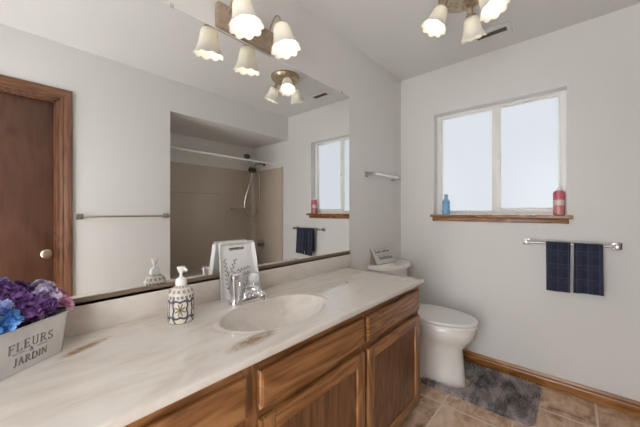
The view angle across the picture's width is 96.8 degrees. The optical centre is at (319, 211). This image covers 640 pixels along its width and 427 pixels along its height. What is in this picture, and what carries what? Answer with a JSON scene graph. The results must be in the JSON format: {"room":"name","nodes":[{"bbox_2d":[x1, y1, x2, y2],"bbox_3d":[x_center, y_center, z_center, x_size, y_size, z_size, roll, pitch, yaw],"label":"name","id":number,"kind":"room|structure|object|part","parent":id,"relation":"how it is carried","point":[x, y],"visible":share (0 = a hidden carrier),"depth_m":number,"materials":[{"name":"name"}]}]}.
{"room":"bathroom","nodes":[
{"label":"bathroom","id":0,"kind":"room"},
{"bbox_2d":[164,0,400,269],"bbox_3d":[-0.291,-0.006,1.591,0.120,2.440,3.270,0,0,42],"label":"wall","id":1,"kind":"structure","parent":0,"point":[374,93],"depth_m":2.17,"materials":[{"name":"paint"}]},
{"bbox_2d":[0,0,349,305],"bbox_3d":[-0.555,-0.265,1.195,0.012,1.147,2.307,0,0,42],"label":"wall mirror","id":2,"kind":"object","parent":1,"relation":"attached to","point":[139,139],"visible":1,"depth_m":1.08,"materials":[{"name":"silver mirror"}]},
{"bbox_2d":[63,254,350,338],"bbox_3d":[-0.553,0.355,1.190,0.021,0.093,2.312,0,0,42],"label":"backsplash","id":3,"kind":"structure","parent":1,"relation":"attached to","point":[91,317],"depth_m":1.08,"materials":[{"name":"stone"}]},
{"bbox_2d":[215,0,300,59],"bbox_3d":[-0.277,-0.872,1.333,0.245,0.207,0.374,0,0,42],"label":"vanity light","id":4,"kind":"object","parent":1,"relation":"attached to","point":[241,21],"visible":1,"depth_m":1.30,"materials":[{"name":"white glass"}]},
{"bbox_3d":[-0.327,-0.851,1.220,0.053,0.072,0.053,0,0,42],"label":"bulb","id":5,"kind":"part","parent":4,"relation":"part of","materials":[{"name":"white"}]},
{"bbox_3d":[-0.355,-0.892,1.405,0.032,0.108,0.337,0,0,42],"label":"plate","id":6,"kind":"part","parent":4,"relation":"part of","materials":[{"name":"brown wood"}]},
{"bbox_3d":[-0.315,-0.841,1.218,0.148,0.146,0.150,0,0,42],"label":"lamp shade","id":7,"kind":"part","parent":4,"relation":"part of","materials":[{"name":"white glass"}]},
{"bbox_3d":[-0.235,-0.936,1.430,0.122,0.078,0.008,0,0,42],"label":"arm","id":8,"kind":"part","parent":4,"relation":"part of","materials":[{"name":"brown metal"}]},
{"bbox_3d":[-0.178,-0.851,1.387,0.053,0.072,0.053,0,0,42],"label":"bulb","id":9,"kind":"part","parent":4,"relation":"part of","materials":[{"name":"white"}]},
{"bbox_3d":[-0.166,-0.841,1.385,0.148,0.146,0.150,0,0,42],"label":"lamp shade","id":10,"kind":"part","parent":4,"relation":"part of","materials":[{"name":"white glass"}]},
{"bbox_2d":[365,171,400,180],"bbox_3d":[0.536,-0.291,2.371,0.076,0.044,0.479,0,0,42],"label":"towel bar","id":11,"kind":"object","parent":1,"relation":"attached to","point":[367,173],"visible":1,"depth_m":2.29,"materials":[{"name":"silver metal"}]},
{"bbox_3d":[0.391,-0.291,2.209,0.076,0.044,0.044,0,0,42],"label":"post","id":12,"kind":"part","parent":11,"relation":"part of","materials":[{"name":"silver metal"}]},
{"bbox_3d":[0.554,-0.291,2.355,0.022,0.022,0.435,0,0,42],"label":"rail","id":13,"kind":"part","parent":11,"relation":"part of","materials":[{"name":"silver metal"}]},
{"bbox_2d":[293,0,639,80],"bbox_3d":[0.307,-1.266,0.978,1.590,0.080,3.150,0,0,42],"label":"ceiling","id":14,"kind":"structure","parent":0,"point":[389,32],"depth_m":1.87,"materials":[{"name":"paint"}]},
{"bbox_2d":[421,0,510,43],"bbox_3d":[0.836,-1.116,1.611,0.429,0.220,0.395,0,0,42],"label":"ceiling light","id":15,"kind":"object","parent":14,"relation":"attached to","point":[435,24],"visible":1,"depth_m":1.62,"materials":[{"name":"white glass"}]},
{"bbox_3d":[0.644,-1.081,1.613,0.139,0.149,0.143,0,0,42],"label":"lamp shade","id":16,"kind":"part","parent":15,"relation":"part of","materials":[{"name":"white glass"}]},
{"bbox_3d":[0.882,-1.170,1.668,0.030,0.051,0.047,0,0,42],"label":"arm","id":17,"kind":"part","parent":15,"relation":"part of","materials":[{"name":"brown metal"}]},
{"bbox_3d":[0.921,-1.081,1.704,0.146,0.149,0.143,0,0,42],"label":"lamp shade","id":18,"kind":"part","parent":15,"relation":"part of","materials":[{"name":"white glass"}]},
{"bbox_3d":[0.883,-1.095,1.476,0.050,0.066,0.049,0,0,42],"label":"bulb","id":19,"kind":"part","parent":15,"relation":"part of","materials":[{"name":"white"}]},
{"bbox_3d":[0.893,-1.081,1.460,0.142,0.149,0.146,0,0,42],"label":"lamp shade","id":20,"kind":"part","parent":15,"relation":"part of","materials":[{"name":"white glass"}]},
{"bbox_2d":[473,21,512,43],"bbox_3d":[1.181,-1.222,1.957,0.230,0.006,0.125,0,0,42],"label":"ceiling vent","id":21,"kind":"object","parent":14,"relation":"in","point":[505,28],"visible":0.87,"depth_m":1.94,"materials":[{"name":"metal"}]},
{"bbox_2d":[400,361,639,426],"bbox_3d":[0.595,1.244,0.721,2.360,0.060,3.150,0,0,42],"label":"floor","id":22,"kind":"structure","parent":0,"point":[435,408],"depth_m":1.70,"materials":[{"name":"tile"}]},
{"bbox_2d":[124,286,419,426],"bbox_3d":[-0.363,0.819,1.010,0.536,0.789,2.296,0,0,42],"label":"vanity cabinet","id":23,"kind":"object","parent":22,"relation":"on","point":[363,370],"visible":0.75,"depth_m":1.07,"materials":[{"name":"brown wood"}]},
{"bbox_3d":[-0.569,0.523,0.391,0.019,0.114,1.088,0,0,42],"label":"drawer","id":24,"kind":"part","parent":23,"relation":"part of","materials":[{"name":"brown wood"}]},
{"bbox_2d":[0,254,423,426],"bbox_3d":[-0.353,0.415,1.011,0.558,0.212,2.313,0,0,42],"label":"countertop","id":25,"kind":"structure","parent":23,"relation":"on","point":[120,362],"depth_m":0.87,"materials":[{"name":"stone"}]},
{"bbox_2d":[0,309,68,381],"bbox_3d":[-0.790,0.344,0.732,0.112,0.113,0.214,0,0,5],"label":"planter","id":26,"kind":"object","parent":25,"relation":"on","point":[22,348],"visible":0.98,"depth_m":0.73,"materials":[{"name":"metal"}]},
{"bbox_2d":[0,299,14,316],"bbox_3d":[-0.784,0.258,0.683,0.074,0.088,0.076,0,0,-28],"label":"flower","id":27,"kind":"object","parent":26,"relation":"in","point":[7,303],"visible":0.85,"depth_m":0.69,"materials":[{"name":"blue plant"}]},
{"bbox_2d":[0,296,17,308],"bbox_3d":[-0.812,0.262,0.719,0.071,0.094,0.068,0,0,25],"label":"flower","id":28,"kind":"object","parent":26,"relation":"in","point":[2,298],"visible":0.21,"depth_m":0.73,"materials":[{"name":"purple plant"}]},
{"bbox_2d":[0,307,24,334],"bbox_3d":[-0.760,0.274,0.680,0.078,0.094,0.069,0,0,22],"label":"flower","id":29,"kind":"object","parent":26,"relation":"in","point":[11,319],"visible":0.96,"depth_m":0.68,"materials":[{"name":"blue plant"}]},
{"bbox_2d":[12,291,41,323],"bbox_3d":[-0.816,0.264,0.775,0.070,0.095,0.073,0,0,0],"label":"flower","id":30,"kind":"object","parent":26,"relation":"in","point":[27,296],"visible":0.35,"depth_m":0.77,"materials":[{"name":"purple plant"}]},
{"bbox_2d":[13,299,44,328],"bbox_3d":[-0.766,0.277,0.744,0.073,0.095,0.070,0,0,29],"label":"flower","id":31,"kind":"object","parent":26,"relation":"in","point":[29,310],"visible":0.77,"depth_m":0.73,"materials":[{"name":"purple plant"}]},
{"bbox_2d":[29,295,58,318],"bbox_3d":[-0.774,0.278,0.792,0.073,0.095,0.070,0,0,-39],"label":"flower","id":32,"kind":"object","parent":26,"relation":"in","point":[49,305],"visible":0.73,"depth_m":0.79,"materials":[{"name":"purple plant"}]},
{"bbox_2d":[33,286,64,303],"bbox_3d":[-0.789,0.264,0.822,0.072,0.091,0.083,0,0,-31],"label":"flower","id":33,"kind":"object","parent":26,"relation":"in","point":[43,291],"visible":0.48,"depth_m":0.82,"materials":[{"name":"purple plant"}]},
{"bbox_2d":[44,293,74,318],"bbox_3d":[-0.765,0.278,0.840,0.074,0.079,0.075,0,0,22],"label":"flower","id":34,"kind":"object","parent":26,"relation":"in","point":[65,302],"visible":0.68,"depth_m":0.84,"materials":[{"name":"pink plant"}]},
{"bbox_2d":[168,266,193,323],"bbox_3d":[-0.510,0.301,1.043,0.088,0.198,0.088,0,0,42],"label":"soap dispenser","id":35,"kind":"object","parent":25,"relation":"on","point":[181,296],"visible":1,"depth_m":1.01,"materials":[{"name":"ceramic"}]},
{"bbox_2d":[218,240,260,301],"bbox_3d":[-0.379,0.272,1.331,0.064,0.258,0.210,0,0,42],"label":"serving tray","id":36,"kind":"object","parent":25,"relation":"on","point":[244,260],"visible":0.63,"depth_m":1.33,"materials":[{"name":"white"}]},
{"bbox_2d":[224,259,249,292],"bbox_3d":[-0.382,0.298,1.325,0.001,0.165,0.138,-13,-9,41],"label":"print","id":37,"kind":"object","parent":36,"relation":"attached to","point":[228,288],"depth_m":1.31},
{"bbox_2d":[227,271,265,305],"bbox_3d":[-0.299,0.333,1.233,0.157,0.136,0.163,0,0,42],"label":"faucet","id":38,"kind":"object","parent":25,"relation":"on","point":[251,292],"visible":1,"depth_m":1.22,"materials":[{"name":"silver metal"}]},
{"bbox_3d":[-0.366,0.324,1.227,0.064,0.118,0.064,0,0,42],"label":"handle","id":39,"kind":"part","parent":38,"relation":"part of","materials":[{"name":"silver metal"}]},
{"bbox_3d":[-0.332,0.390,1.266,0.054,0.020,0.158,0,0,42],"label":"plate","id":40,"kind":"part","parent":38,"relation":"part of","materials":[{"name":"silver metal"}]},
{"bbox_3d":[-0.302,0.304,1.300,0.055,0.049,0.058,0,0,42],"label":"handle","id":41,"kind":"part","parent":38,"relation":"part of","materials":[{"name":"white plastic"}]},
{"bbox_3d":[-0.286,0.355,1.240,0.146,0.069,0.042,0,0,34],"label":"spout","id":42,"kind":"part","parent":38,"relation":"part of","materials":[{"name":"silver metal"}]},
{"bbox_3d":[0.006,0.523,1.035,0.019,0.114,0.552,0,0,42],"label":"drawer","id":43,"kind":"part","parent":23,"relation":"part of","materials":[{"name":"brown wood"}]},
{"bbox_3d":[0.006,0.637,1.035,0.019,0.055,0.442,0,0,42],"label":"door rail","id":44,"kind":"part","parent":23,"relation":"part of","materials":[{"name":"brown wood"}]},
{"bbox_3d":[0.003,0.868,1.038,0.007,0.418,0.454,0,0,42],"label":"cabinet door","id":45,"kind":"part","parent":23,"relation":"part of","materials":[{"name":"brown wood"}]},
{"bbox_3d":[-0.187,0.599,0.849,0.019,0.050,2.290,0,0,42],"label":"frame rail","id":46,"kind":"part","parent":23,"relation":"part of","materials":[{"name":"brown wood"}]},
{"bbox_3d":[0.394,0.523,1.470,0.019,0.114,0.564,0,0,42],"label":"drawer","id":47,"kind":"part","parent":23,"relation":"part of","materials":[{"name":"brown wood"}]},
{"bbox_3d":[0.394,0.637,1.470,0.019,0.055,0.454,0,0,42],"label":"door rail","id":48,"kind":"part","parent":23,"relation":"part of","materials":[{"name":"brown wood"}]},
{"bbox_3d":[0.391,0.868,1.472,0.007,0.418,0.466,0,0,42],"label":"cabinet door","id":49,"kind":"part","parent":23,"relation":"part of","materials":[{"name":"brown wood"}]},
{"bbox_3d":[0.394,1.098,1.470,0.019,0.055,0.454,0,0,42],"label":"door rail","id":50,"kind":"part","parent":23,"relation":"part of","materials":[{"name":"brown wood"}]},
{"bbox_2d":[368,258,478,387],"bbox_3d":[0.802,0.820,2.166,0.726,0.787,0.472,0,0,42],"label":"toilet","id":51,"kind":"object","parent":22,"relation":"on","point":[445,332],"visible":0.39,"depth_m":1.99,"materials":[{"name":"white ceramic"}]},
{"bbox_2d":[370,246,395,264],"bbox_3d":[0.518,0.362,2.338,0.259,0.129,0.092,0,0,-40],"label":"block sign","id":52,"kind":"object","parent":51,"relation":"on","point":[379,255],"visible":0.99,"depth_m":2.31,"materials":[{"name":"grey wood"}]},
{"bbox_3d":[0.606,0.446,2.340,0.202,0.038,0.472,0,0,42],"label":"tank lid","id":53,"kind":"part","parent":51,"relation":"part of","materials":[{"name":"white ceramic"}]},
{"bbox_3d":[0.599,0.635,2.346,0.172,0.338,0.410,0,0,42],"label":"tank","id":54,"kind":"part","parent":51,"relation":"part of","materials":[{"name":"white ceramic"}]},
{"bbox_3d":[0.870,0.763,2.096,0.531,0.022,0.366,0,0,42],"label":"lid","id":55,"kind":"part","parent":51,"relation":"part of","materials":[{"name":"white plastic"}]},
{"bbox_3d":[0.870,0.788,2.097,0.530,0.020,0.364,0,0,42],"label":"seat","id":56,"kind":"part","parent":51,"relation":"part of","materials":[{"name":"white plastic"}]},
{"bbox_2d":[421,360,541,425],"bbox_3d":[1.108,1.195,1.978,0.674,0.035,0.495,0,0,42],"label":"bath rug","id":57,"kind":"object","parent":22,"relation":"on","point":[515,399],"visible":0.89,"depth_m":1.86,"materials":[{"name":"grey fabric"}]},
{"bbox_2d":[401,4,639,401],"bbox_3d":[1.683,-0.006,1.941,2.360,2.440,0.120,0,0,42],"label":"wall","id":58,"kind":"structure","parent":0,"point":[485,271],"depth_m":1.95,"materials":[{"name":"paint"}]},
{"bbox_2d":[430,90,573,223],"bbox_3d":[1.350,-0.376,2.207,0.924,0.919,0.163,0,0,42],"label":"window","id":59,"kind":"structure","parent":58,"relation":"in","point":[505,162],"depth_m":2.20,"materials":[{"name":"glass"}]},
{"bbox_2d":[442,194,449,213],"bbox_3d":[1.078,-0.057,2.428,0.060,0.171,0.060,0,0,42],"label":"bottle","id":60,"kind":"object","parent":59,"relation":"on","point":[446,203],"visible":0.97,"depth_m":2.40,"materials":[{"name":"blue plastic"}]},
{"bbox_3d":[1.230,-0.402,2.385,0.383,0.802,0.004,0,0,42],"label":"pane","id":61,"kind":"part","parent":59,"relation":"part of","materials":[{"name":"clear glass"}]},
{"bbox_3d":[1.245,-0.402,2.372,0.455,0.830,0.016,0,0,42],"label":"sliding sash","id":62,"kind":"part","parent":59,"relation":"part of","materials":[{"name":"white plastic"}]},
{"bbox_3d":[1.337,0.040,2.192,0.924,0.022,0.123,0,0,42],"label":"sill","id":63,"kind":"part","parent":59,"relation":"part of","materials":[{"name":"brown wood"}]},
{"bbox_3d":[1.546,-0.415,2.127,0.373,0.788,0.004,0,0,42],"label":"pane","id":64,"kind":"part","parent":59,"relation":"part of","materials":[{"name":"clear glass"}]},
{"bbox_3d":[1.546,-0.403,2.127,0.397,0.828,0.016,0,0,42],"label":"fixed sash","id":65,"kind":"part","parent":59,"relation":"part of","materials":[{"name":"white plastic"}]},
{"bbox_2d":[553,188,564,214],"bbox_3d":[1.631,-0.065,1.939,0.065,0.187,0.065,0,0,42],"label":"bottle","id":66,"kind":"object","parent":59,"relation":"on","point":[558,195],"visible":0.93,"depth_m":1.92,"materials":[{"name":"pink"}]},
{"bbox_2d":[463,349,639,417],"bbox_3d":[1.351,1.170,2.148,1.590,0.088,0.014,0,0,42],"label":"baseboard","id":67,"kind":"structure","parent":58,"relation":"attached to","point":[613,401],"depth_m":1.91,"materials":[{"name":"brown wood"}]},
{"bbox_2d":[523,238,621,249],"bbox_3d":[1.626,0.216,1.861,0.491,0.044,0.076,0,0,42],"label":"towel bar","id":68,"kind":"object","parent":58,"relation":"attached to","point":[615,246],"visible":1,"depth_m":1.75,"materials":[{"name":"silver metal"}]},
{"bbox_3d":[1.459,0.216,2.009,0.044,0.044,0.076,0,0,42],"label":"post","id":69,"kind":"part","parent":68,"relation":"part of","materials":[{"name":"silver metal"}]},
{"bbox_2d":[546,241,570,292],"bbox_3d":[1.567,0.366,1.871,0.124,0.325,0.046,0,0,42],"label":"hand towel","id":70,"kind":"object","parent":68,"relation":"hanging from","point":[557,253],"visible":1,"depth_m":1.86,"materials":[{"name":"blue fabric"}]},
{"bbox_3d":[1.610,0.216,1.843,0.447,0.015,0.015,0,0,42],"label":"rail","id":71,"kind":"part","parent":68,"relation":"part of","materials":[{"name":"silver metal"}]},
{"bbox_2d":[573,243,603,295],"bbox_3d":[1.675,0.362,1.776,0.139,0.318,0.044,0,0,42],"label":"hand towel","id":72,"kind":"object","parent":68,"relation":"hanging from","point":[588,278],"visible":1,"depth_m":1.77,"materials":[{"name":"blue fabric"}]},
{"bbox_3d":[1.793,0.216,1.712,0.044,0.044,0.076,0,0,42],"label":"post","id":73,"kind":"part","parent":68,"relation":"part of","materials":[{"name":"silver metal"}]}
]}

